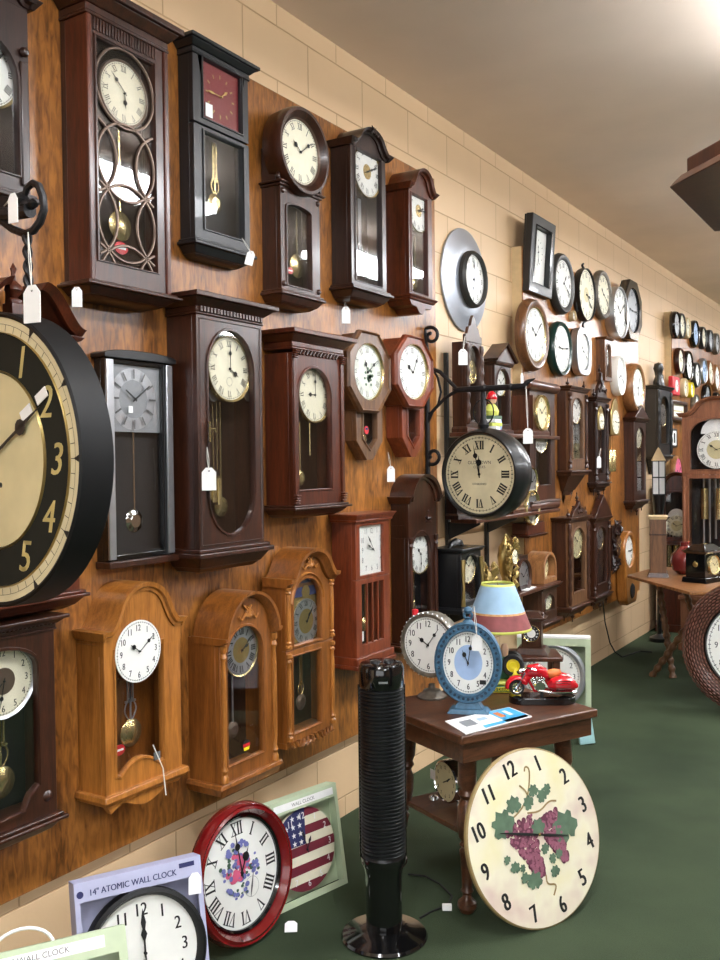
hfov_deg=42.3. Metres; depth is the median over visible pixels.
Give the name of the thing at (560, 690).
motorcycle
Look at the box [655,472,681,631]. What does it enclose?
grandfather clock
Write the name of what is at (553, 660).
stool
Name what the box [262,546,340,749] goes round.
wall clock
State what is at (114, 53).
wall clock
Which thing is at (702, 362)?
wall clock
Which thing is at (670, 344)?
wall panel
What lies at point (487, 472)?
clock
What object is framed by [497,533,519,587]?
clock
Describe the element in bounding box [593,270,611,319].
wall clock
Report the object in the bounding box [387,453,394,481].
price tag
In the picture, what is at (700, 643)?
round clock
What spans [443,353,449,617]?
shelf standard
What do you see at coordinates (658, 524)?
mantel clock
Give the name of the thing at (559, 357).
wall clock
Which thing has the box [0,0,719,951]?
wall
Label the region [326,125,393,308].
wall clock
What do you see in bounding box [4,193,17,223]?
price tag
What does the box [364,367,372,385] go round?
print
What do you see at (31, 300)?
price tag
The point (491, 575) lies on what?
figurine
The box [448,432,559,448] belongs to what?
wall shelf
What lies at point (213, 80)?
wall clock
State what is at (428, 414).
wall bracket
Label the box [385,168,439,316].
wall clock
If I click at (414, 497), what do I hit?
wall clock
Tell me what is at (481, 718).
picture
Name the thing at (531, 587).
paper sheet
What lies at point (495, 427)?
book
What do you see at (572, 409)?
wall clock
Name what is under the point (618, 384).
wall clock
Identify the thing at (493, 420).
book
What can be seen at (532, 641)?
mantel clock
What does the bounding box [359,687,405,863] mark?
grille
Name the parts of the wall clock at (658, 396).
cornice, moulding, door frame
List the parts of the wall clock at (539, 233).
plate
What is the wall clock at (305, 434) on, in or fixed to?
attached to the wall
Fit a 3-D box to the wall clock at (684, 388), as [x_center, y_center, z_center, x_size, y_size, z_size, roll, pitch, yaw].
[3.057,-0.868,8.780,0.049,0.187,0.187,0,1,32]
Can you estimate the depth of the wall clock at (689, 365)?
8.89 m
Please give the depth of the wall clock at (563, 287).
5.92 m
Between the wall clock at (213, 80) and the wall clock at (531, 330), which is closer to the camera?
the wall clock at (213, 80)
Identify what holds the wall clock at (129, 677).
attached to the wall
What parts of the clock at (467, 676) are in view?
crown knob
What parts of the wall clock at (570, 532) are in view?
cornice, moulding, door frame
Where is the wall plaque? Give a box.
[672,429,677,447]
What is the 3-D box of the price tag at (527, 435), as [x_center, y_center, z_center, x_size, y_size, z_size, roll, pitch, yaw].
[0.755,-0.295,4.188,0.043,0.263,0.075,-1,1,9]
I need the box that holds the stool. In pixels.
[508,648,562,684]
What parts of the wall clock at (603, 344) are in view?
cornice, door frame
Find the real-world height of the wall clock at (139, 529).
0.649 m
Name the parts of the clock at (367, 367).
octagon frame, door frame, frame moulding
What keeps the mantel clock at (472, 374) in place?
on the wall shelf at (453, 436)
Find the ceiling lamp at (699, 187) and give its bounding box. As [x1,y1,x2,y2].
[670,140,719,230]
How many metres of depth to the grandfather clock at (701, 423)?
7.24 m
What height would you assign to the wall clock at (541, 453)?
0.748 m
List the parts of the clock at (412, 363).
door frame, octagon frame, frame moulding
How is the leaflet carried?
on the side table at (426, 726)
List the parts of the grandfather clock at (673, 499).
door frame, crown moulding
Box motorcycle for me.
[505,663,577,704]
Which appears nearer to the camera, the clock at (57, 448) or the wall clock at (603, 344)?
the clock at (57, 448)
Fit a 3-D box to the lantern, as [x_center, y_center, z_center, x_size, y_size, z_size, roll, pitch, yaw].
[2.450,0.527,7.622,0.156,1.591,0.156,0,1,15]
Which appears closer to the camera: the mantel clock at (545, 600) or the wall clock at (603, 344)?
the mantel clock at (545, 600)
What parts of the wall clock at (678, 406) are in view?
panel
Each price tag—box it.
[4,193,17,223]
[23,232,40,323]
[72,287,81,306]
[202,448,215,490]
[242,238,254,265]
[285,921,296,931]
[342,302,349,323]
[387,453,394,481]
[442,903,451,910]
[458,337,467,364]
[472,607,481,650]
[523,389,532,443]
[597,449,600,467]
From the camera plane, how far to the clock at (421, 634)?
3.49 m
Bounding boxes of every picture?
[459,719,477,726]
[476,717,487,720]
[493,712,504,716]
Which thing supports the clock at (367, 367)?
attached to the wall
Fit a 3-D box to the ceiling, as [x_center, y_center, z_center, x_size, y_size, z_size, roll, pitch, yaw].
[4.726,-1.942,4.545,7.700,0.100,21.400,0,1,32]
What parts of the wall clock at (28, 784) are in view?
pendulum rod, door frame, moulding, cornice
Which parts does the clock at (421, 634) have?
red knob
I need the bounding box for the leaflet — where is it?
[445,707,531,734]
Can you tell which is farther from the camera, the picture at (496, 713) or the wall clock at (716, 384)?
the wall clock at (716, 384)
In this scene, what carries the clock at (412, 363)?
attached to the wall
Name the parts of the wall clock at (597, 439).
door frame, cornice, moulding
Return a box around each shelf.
[407,791,458,832]
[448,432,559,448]
[449,508,559,538]
[450,580,560,621]
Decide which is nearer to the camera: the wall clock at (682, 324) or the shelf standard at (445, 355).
the shelf standard at (445, 355)
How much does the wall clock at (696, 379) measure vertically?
0.255 m
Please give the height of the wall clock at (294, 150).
0.736 m
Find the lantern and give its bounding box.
[649,447,665,642]
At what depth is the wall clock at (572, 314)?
6.14 m
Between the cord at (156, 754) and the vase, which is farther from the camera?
the vase
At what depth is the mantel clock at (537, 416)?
5.27 m
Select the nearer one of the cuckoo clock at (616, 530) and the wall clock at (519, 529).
the wall clock at (519, 529)
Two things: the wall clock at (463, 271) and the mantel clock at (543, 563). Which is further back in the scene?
the mantel clock at (543, 563)
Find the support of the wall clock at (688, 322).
attached to the wall
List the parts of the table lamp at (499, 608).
lamp shade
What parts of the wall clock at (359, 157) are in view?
moulding, pendulum rod, moulding, crown moulding, door frame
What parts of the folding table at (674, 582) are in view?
crossed leg, crossed leg, crossed leg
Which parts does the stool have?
leg, leg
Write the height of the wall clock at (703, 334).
0.231 m
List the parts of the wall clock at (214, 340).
pendulum rod, cornice, moulding, door frame, dentil moulding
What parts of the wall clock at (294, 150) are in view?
shelf moulding, moulding, pendulum rod, door frame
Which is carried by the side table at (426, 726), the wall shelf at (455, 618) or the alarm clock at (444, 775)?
the alarm clock at (444, 775)
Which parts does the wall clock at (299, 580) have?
pendulum rod, crown moulding, dial plate, door frame, door frame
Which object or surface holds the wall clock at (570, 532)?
attached to the wall
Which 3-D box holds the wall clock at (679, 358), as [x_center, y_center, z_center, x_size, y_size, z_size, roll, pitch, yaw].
[2.962,-1.104,8.628,0.049,0.248,0.248,0,1,32]
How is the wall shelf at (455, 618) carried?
attached to the wall
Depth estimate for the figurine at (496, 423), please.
4.79 m
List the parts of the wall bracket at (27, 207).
arm, twisted stem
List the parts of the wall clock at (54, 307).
scroll panel, scroll moulding, moulding, scroll moulding, scroll panel, door frame, cornice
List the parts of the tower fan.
rail, control knob, control knob, rail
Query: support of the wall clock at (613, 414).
attached to the wall
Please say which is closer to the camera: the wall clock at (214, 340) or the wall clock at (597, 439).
the wall clock at (214, 340)
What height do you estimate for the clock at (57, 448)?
0.644 m
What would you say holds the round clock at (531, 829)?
on the floor
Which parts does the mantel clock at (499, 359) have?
moulding, roof moulding, door frame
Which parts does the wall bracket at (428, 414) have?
wall plate, arm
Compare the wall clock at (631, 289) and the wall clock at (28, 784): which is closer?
the wall clock at (28, 784)
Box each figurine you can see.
[481,561,498,582]
[486,391,501,430]
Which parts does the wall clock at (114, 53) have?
cornice, pendulum rod, moulding, door frame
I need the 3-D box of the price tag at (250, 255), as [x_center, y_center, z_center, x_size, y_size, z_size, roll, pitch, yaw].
[-0.389,-0.781,3.194,0.021,0.089,0.056,0,2,44]
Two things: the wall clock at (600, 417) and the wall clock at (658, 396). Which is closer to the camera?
the wall clock at (600, 417)
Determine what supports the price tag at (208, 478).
hanging from the wall clock at (214, 340)
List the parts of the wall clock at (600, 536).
door frame, cornice, moulding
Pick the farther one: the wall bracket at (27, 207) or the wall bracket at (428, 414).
the wall bracket at (428, 414)
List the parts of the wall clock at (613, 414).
pendulum rod, crested plate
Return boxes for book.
[486,415,501,418]
[487,419,500,422]
[489,422,501,425]
[489,426,499,429]
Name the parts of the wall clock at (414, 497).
moulding, moulding, pendulum rod, crown moulding, door frame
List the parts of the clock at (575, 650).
lid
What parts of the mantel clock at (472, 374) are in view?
door frame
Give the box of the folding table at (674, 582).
[627,567,719,677]
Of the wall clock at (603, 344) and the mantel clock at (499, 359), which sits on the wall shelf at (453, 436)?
the mantel clock at (499, 359)
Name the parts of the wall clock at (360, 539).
cornice, pendulum rod, moulding, door frame, door frame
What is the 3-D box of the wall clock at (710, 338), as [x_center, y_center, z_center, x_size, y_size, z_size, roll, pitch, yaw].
[3.662,-1.457,9.751,0.049,0.238,0.238,0,1,32]
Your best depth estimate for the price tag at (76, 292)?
2.56 m
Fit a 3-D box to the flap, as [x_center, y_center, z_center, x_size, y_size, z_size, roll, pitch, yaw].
[1.193,1.330,4.920,0.089,0.140,0.071,-1,1,0]
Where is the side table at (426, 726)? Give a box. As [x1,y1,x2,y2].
[403,687,596,914]
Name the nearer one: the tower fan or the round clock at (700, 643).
the tower fan
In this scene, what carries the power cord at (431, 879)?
on the floor
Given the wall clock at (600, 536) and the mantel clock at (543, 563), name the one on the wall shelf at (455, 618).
the mantel clock at (543, 563)
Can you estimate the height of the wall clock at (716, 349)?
0.235 m
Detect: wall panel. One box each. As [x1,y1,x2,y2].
[0,0,439,904]
[512,246,639,639]
[664,311,719,482]
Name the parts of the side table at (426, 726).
leg, leg, leg, leg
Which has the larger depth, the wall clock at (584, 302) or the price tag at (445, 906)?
the wall clock at (584, 302)
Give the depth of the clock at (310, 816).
3.25 m
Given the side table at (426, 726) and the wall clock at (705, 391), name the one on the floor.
the side table at (426, 726)
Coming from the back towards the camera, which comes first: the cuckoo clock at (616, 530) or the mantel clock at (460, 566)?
the cuckoo clock at (616, 530)
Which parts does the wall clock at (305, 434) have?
pendulum rod, moulding, cornice, chime rod, door frame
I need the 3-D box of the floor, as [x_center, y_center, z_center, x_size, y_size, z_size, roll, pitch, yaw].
[4.766,1.404,4.610,7.700,0.100,21.400,0,1,32]
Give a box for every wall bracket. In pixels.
[0,180,47,291]
[424,325,534,473]
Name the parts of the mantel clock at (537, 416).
panel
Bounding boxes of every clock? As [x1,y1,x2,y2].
[0,0,42,206]
[0,263,90,619]
[0,312,113,606]
[0,611,69,849]
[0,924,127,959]
[53,0,183,311]
[68,852,208,959]
[71,579,189,813]
[90,350,178,569]
[164,289,278,572]
[173,30,259,269]
[186,588,283,797]
[192,800,291,948]
[258,106,328,312]
[261,327,357,517]
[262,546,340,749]
[262,781,347,913]
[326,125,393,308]
[329,510,396,670]
[334,329,390,459]
[383,334,433,456]
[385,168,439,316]
[387,474,443,652]
[400,609,454,700]
[428,759,460,807]
[434,606,501,714]
[437,538,484,615]
[440,228,487,331]
[442,391,531,519]
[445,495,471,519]
[451,315,483,432]
[464,748,598,929]
[483,343,518,433]
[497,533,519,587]
[510,465,546,525]
[510,554,531,590]
[511,521,548,537]
[512,379,560,510]
[512,395,549,435]
[514,298,548,371]
[516,610,549,655]
[517,634,590,706]
[522,212,555,299]
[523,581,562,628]
[528,551,556,584]
[547,321,571,376]
[550,253,574,314]
[550,492,593,621]
[556,378,591,508]
[569,311,576,321]
[570,327,591,375]
[573,263,595,327]
[587,365,611,498]
[588,492,613,609]
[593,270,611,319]
[595,336,614,381]
[597,406,603,429]
[604,286,628,339]
[608,398,619,504]
[610,356,625,395]
[610,519,622,573]
[616,531,637,604]
[619,279,641,341]
[622,363,645,411]
[623,405,649,515]
[645,362,674,473]
[648,515,668,577]
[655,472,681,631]
[668,376,679,395]
[669,311,680,338]
[670,455,681,472]
[672,399,687,421]
[673,348,684,373]
[676,396,719,649]
[678,313,685,338]
[680,378,688,397]
[681,586,719,705]
[682,351,693,380]
[682,543,719,583]
[683,317,690,338]
[687,382,694,397]
[689,320,699,347]
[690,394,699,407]
[691,362,700,387]
[698,327,706,348]
[698,358,707,383]
[701,384,710,398]
[705,330,713,351]
[706,360,713,385]
[711,364,719,391]
[712,333,719,354]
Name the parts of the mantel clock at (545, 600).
door frame, cornice, moulding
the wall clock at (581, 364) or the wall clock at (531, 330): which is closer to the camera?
the wall clock at (531, 330)
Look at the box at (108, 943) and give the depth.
2.16 m
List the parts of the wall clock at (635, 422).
cornice, moulding, door frame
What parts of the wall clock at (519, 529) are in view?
moulding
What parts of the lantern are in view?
pane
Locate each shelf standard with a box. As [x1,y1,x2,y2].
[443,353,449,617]
[483,379,488,569]
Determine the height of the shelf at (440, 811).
0.018 m
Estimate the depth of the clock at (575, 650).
5.14 m
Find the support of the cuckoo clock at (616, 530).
attached to the wall
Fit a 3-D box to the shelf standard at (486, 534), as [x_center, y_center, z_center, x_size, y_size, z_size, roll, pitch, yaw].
[0.701,0.117,5.160,0.018,1.550,0.024,0,1,32]
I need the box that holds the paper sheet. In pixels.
[522,586,536,590]
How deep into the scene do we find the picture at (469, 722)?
3.14 m
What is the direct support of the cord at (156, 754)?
hanging from the wall clock at (129, 677)
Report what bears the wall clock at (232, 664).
attached to the wall
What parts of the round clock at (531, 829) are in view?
vine stem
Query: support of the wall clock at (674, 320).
attached to the wall
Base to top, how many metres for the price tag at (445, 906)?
0.018 m
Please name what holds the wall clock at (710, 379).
attached to the wall
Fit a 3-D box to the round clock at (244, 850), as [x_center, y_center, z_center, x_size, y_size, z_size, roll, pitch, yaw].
[-0.370,1.234,2.920,0.113,0.430,0.421,0,1,38]
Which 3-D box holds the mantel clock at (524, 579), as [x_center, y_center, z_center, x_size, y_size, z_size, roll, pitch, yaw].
[0.881,0.532,5.221,0.104,0.213,0.214,0,1,32]
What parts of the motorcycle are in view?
fuel tank, bike frame, seat, bag rail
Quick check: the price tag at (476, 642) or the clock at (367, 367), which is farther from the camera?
the clock at (367, 367)
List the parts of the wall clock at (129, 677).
moulding, pendulum rod, crown moulding, moulding, door frame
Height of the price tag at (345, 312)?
0.092 m
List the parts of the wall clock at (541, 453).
cornice, door frame, rolled cornice, moulding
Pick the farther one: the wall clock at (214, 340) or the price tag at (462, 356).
the price tag at (462, 356)
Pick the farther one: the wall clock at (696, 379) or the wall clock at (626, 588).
the wall clock at (696, 379)
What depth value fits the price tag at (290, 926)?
2.98 m
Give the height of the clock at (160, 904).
0.428 m
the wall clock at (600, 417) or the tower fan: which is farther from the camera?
the wall clock at (600, 417)
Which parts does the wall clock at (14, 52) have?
door frame, moulding, crown moulding, moulding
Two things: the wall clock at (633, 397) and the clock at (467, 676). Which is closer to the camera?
the clock at (467, 676)
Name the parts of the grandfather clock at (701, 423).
crown moulding, door frame, door frame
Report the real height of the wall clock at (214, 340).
0.890 m
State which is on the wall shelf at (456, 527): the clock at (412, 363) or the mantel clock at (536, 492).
the mantel clock at (536, 492)
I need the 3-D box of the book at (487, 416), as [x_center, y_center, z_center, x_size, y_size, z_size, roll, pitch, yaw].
[0.681,-0.323,4.821,0.072,0.018,0.096,0,1,38]
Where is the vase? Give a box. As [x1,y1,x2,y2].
[670,541,689,574]
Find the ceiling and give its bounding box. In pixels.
[271,0,719,304]
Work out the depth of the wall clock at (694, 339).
9.12 m
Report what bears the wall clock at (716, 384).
attached to the wall
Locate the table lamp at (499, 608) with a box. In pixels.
[469,581,531,692]
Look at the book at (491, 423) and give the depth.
4.78 m
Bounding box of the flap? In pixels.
[578,718,594,744]
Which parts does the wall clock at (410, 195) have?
moulding, crown moulding, moulding, pendulum rod, door frame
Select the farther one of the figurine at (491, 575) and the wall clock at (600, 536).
the wall clock at (600, 536)
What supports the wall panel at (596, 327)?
attached to the wall
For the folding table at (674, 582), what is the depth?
6.34 m
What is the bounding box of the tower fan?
[341,658,427,958]
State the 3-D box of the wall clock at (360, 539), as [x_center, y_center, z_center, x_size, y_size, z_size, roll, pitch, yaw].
[0.017,0.451,3.892,0.140,0.630,0.321,0,1,32]
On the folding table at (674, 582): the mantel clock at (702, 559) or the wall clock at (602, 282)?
the mantel clock at (702, 559)
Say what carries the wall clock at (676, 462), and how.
attached to the wall
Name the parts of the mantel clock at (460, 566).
moulding, door frame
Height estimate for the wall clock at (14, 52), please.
0.661 m
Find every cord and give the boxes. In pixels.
[153,745,166,794]
[408,873,452,918]
[602,602,651,657]
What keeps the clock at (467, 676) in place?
on the side table at (426, 726)
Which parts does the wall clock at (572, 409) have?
moulding, cornice, door frame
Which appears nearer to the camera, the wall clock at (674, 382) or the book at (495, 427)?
the book at (495, 427)
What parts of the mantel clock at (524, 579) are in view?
panel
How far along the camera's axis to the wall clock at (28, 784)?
2.43 m
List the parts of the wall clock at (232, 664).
pendulum rod, moulding, arch moulding, door frame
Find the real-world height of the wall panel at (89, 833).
2.555 m
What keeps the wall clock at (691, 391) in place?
attached to the wall
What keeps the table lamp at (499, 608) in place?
on the side table at (426, 726)
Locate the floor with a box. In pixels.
[208,628,719,959]
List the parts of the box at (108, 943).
carry handle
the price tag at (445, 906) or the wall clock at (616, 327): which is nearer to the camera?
the price tag at (445, 906)
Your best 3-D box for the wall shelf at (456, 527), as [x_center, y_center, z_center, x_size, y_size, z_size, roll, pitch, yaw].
[0.796,0.236,5.127,0.215,0.110,1.190,0,1,32]
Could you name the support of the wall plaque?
attached to the wall
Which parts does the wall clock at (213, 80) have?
pendulum rod, cornice, moulding, door frame, door frame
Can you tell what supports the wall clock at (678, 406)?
attached to the wall
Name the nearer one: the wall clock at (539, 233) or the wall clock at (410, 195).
the wall clock at (410, 195)
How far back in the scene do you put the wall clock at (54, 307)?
2.44 m
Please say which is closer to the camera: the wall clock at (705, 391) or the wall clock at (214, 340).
the wall clock at (214, 340)
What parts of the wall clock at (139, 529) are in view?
pendulum rod, dial plate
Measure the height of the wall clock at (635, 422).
0.925 m

